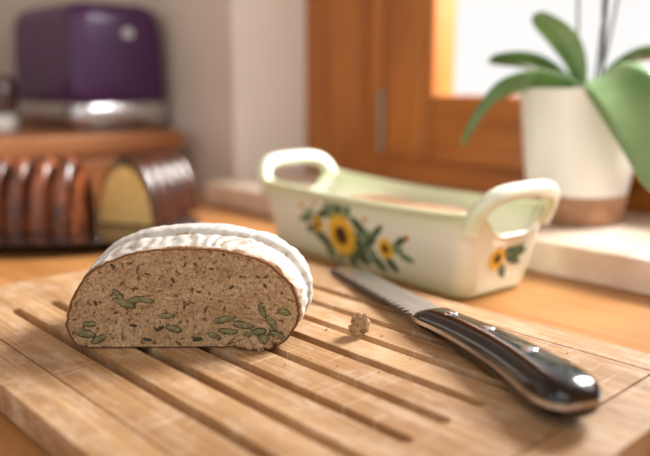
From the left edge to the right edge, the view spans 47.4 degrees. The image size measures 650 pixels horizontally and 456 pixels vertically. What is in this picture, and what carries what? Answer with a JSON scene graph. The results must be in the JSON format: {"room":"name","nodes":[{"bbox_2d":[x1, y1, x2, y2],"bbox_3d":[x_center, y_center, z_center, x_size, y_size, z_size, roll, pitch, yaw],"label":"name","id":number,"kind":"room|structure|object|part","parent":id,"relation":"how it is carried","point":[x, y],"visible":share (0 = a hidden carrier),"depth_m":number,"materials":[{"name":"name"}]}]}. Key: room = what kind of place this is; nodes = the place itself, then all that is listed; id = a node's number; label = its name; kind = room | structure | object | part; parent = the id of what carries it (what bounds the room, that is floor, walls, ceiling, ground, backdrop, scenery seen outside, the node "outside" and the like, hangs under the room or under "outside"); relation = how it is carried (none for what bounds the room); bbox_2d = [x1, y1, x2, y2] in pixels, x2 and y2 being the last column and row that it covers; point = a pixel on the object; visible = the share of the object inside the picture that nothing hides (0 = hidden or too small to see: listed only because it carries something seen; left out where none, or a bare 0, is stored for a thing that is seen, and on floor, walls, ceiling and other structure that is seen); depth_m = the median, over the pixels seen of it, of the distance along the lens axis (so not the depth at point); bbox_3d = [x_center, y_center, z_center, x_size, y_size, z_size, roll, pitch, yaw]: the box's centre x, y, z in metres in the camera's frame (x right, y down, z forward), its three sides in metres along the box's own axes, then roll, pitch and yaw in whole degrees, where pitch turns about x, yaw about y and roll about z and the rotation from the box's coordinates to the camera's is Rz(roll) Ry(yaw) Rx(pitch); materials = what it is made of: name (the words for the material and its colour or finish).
{"room":"kitchen","nodes":[
{"label":"kitchen","id":0,"kind":"room"},
{"bbox_2d":[0,0,76,121],"bbox_3d":[-1.710,-0.411,0.371,3.250,2.520,0.100,-10,15,-42],"label":"wall","id":1,"kind":"structure","parent":0,"point":[9,9],"depth_m":1.38,"materials":[{"name":"paint"}]},
{"bbox_2d":[77,0,307,192],"bbox_3d":[0.875,-0.367,0.154,0.230,2.520,3.950,-10,15,-42],"label":"wall","id":2,"kind":"structure","parent":0,"point":[234,71],"depth_m":1.18,"materials":[{"name":"paint"}]},
{"bbox_2d":[206,170,649,295],"bbox_3d":[0.285,0.003,0.823,0.297,0.032,1.069,-10,15,-42],"label":"window sill","id":3,"kind":"structure","parent":2,"relation":"attached to","point":[617,256],"depth_m":0.70,"materials":[{"name":"stone"}]},
{"bbox_2d":[461,0,649,226],"bbox_3d":[0.264,-0.217,0.744,0.212,0.430,0.167,6,13,26],"label":"potted orchid","id":4,"kind":"object","parent":3,"relation":"on","point":[589,138],"visible":0.97,"depth_m":0.74,"materials":[{"name":"white ceramic"}]},
{"bbox_3d":[0.270,-0.079,0.789,0.130,0.140,0.130,0,11,0],"label":"pot","id":5,"kind":"part","parent":4,"relation":"part of","materials":[{"name":"white ceramic"}]},
{"bbox_2d":[305,0,649,213],"bbox_3d":[0.341,-0.633,0.763,0.075,1.238,1.049,-10,15,-42],"label":"window","id":6,"kind":"structure","parent":2,"relation":"in","point":[333,27],"depth_m":1.05,"materials":[{"name":"brown wood"}]},
{"bbox_2d":[360,0,367,151],"bbox_3d":[0.062,-0.681,1.030,0.014,1.148,0.010,-10,15,-42],"label":"strip","id":7,"kind":"object","parent":6,"relation":"attached to","point":[364,5],"visible":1,"depth_m":1.11,"materials":[{"name":"brown wood"}]},
{"bbox_3d":[0.083,-0.158,1.093,0.011,0.090,0.011,-10,15,-42],"label":"hinge","id":8,"kind":"part","parent":6,"relation":"part of","materials":[{"name":"brown metal"}]},
{"bbox_3d":[0.344,-0.617,0.753,0.059,1.144,0.701,-10,15,-42],"label":"sash","id":9,"kind":"part","parent":6,"relation":"part of","materials":[{"name":"brown wood"}]},
{"bbox_3d":[-0.313,1.110,-0.681,3.480,0.050,3.950,-10,15,-42],"label":"floor","id":10,"kind":"structure","parent":0,"visible":0},
{"bbox_2d":[0,191,649,455],"bbox_3d":[-0.172,0.479,0.436,1.149,0.750,2.140,-10,15,-42],"label":"countertop","id":11,"kind":"structure","parent":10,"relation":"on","point":[606,314],"depth_m":0.62,"materials":[{"name":"brown wood"}]},
{"bbox_2d":[0,122,183,201],"bbox_3d":[-0.592,-0.094,1.129,0.615,0.102,0.424,-10,15,-42],"label":"bread box","id":12,"kind":"object","parent":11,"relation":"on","point":[98,149],"visible":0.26,"depth_m":1.09,"materials":[{"name":"brown wood"}]},
{"bbox_2d":[0,76,18,130],"bbox_3d":[-0.514,-0.196,1.161,0.060,0.084,0.060,-10,15,-42],"label":"spice jar","id":13,"kind":"object","parent":12,"relation":"on","point":[9,108],"visible":1,"depth_m":1.15,"materials":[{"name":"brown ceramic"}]},
{"bbox_2d":[14,1,165,129],"bbox_3d":[-0.410,-0.275,1.264,0.166,0.198,0.271,-10,15,-42],"label":"toaster","id":14,"kind":"object","parent":12,"relation":"on","point":[80,64],"visible":1,"depth_m":1.17,"materials":[{"name":"purple metal"}]},
{"bbox_2d":[0,148,199,246],"bbox_3d":[-0.305,-0.038,0.864,0.314,0.096,0.234,-1,11,-3],"label":"chocolate cake","id":15,"kind":"object","parent":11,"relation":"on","point":[47,202],"visible":0.99,"depth_m":0.84,"materials":[{"name":"food"}]},
{"bbox_3d":[-0.305,0.002,0.872,0.279,0.014,0.274,-10,15,-42],"label":"plate","id":16,"kind":"part","parent":15,"relation":"part of","materials":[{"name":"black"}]},
{"bbox_2d":[0,263,649,455],"bbox_3d":[-0.044,0.078,0.477,0.300,0.020,0.460,-10,15,-42],"label":"cutting board","id":17,"kind":"object","parent":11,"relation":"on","point":[71,399],"visible":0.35,"depth_m":0.39,"materials":[{"name":"brown wood"}]},
{"bbox_2d":[65,223,312,351],"bbox_3d":[-0.084,0.031,0.489,0.152,0.069,0.108,0,11,-1],"label":"bread loaf","id":18,"kind":"object","parent":17,"relation":"on","point":[188,284],"visible":1,"depth_m":0.45,"materials":[{"name":"brown food"}]},
{"bbox_2d":[348,312,370,336],"bbox_3d":[0.022,0.060,0.470,0.011,0.017,0.013,-10,15,-42],"label":"crumb","id":19,"kind":"object","parent":17,"relation":"on","point":[360,325],"visible":1,"depth_m":0.47,"materials":[{"name":"beige food"}]},
{"bbox_2d":[175,301,567,379],"bbox_3d":[0.019,0.068,0.475,0.235,0.001,0.128,-3,12,-14],"label":"crumbs","id":20,"kind":"object","parent":17,"relation":"on","point":[377,301],"visible":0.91,"depth_m":0.44,"materials":[{"name":"brown food"}]},
{"bbox_2d":[330,265,602,420],"bbox_3d":[0.068,0.052,0.490,0.037,0.024,0.325,-4,12,-18],"label":"bread knife","id":21,"kind":"object","parent":17,"relation":"on","point":[555,387],"visible":1,"depth_m":0.39,"materials":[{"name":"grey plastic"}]},
{"bbox_2d":[257,151,559,298],"bbox_3d":[0.062,-0.014,0.729,0.114,0.100,0.337,-9,14,-37],"label":"dish","id":22,"kind":"object","parent":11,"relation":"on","point":[447,243],"visible":1,"depth_m":0.66,"materials":[{"name":"beige ceramic"}]}
]}

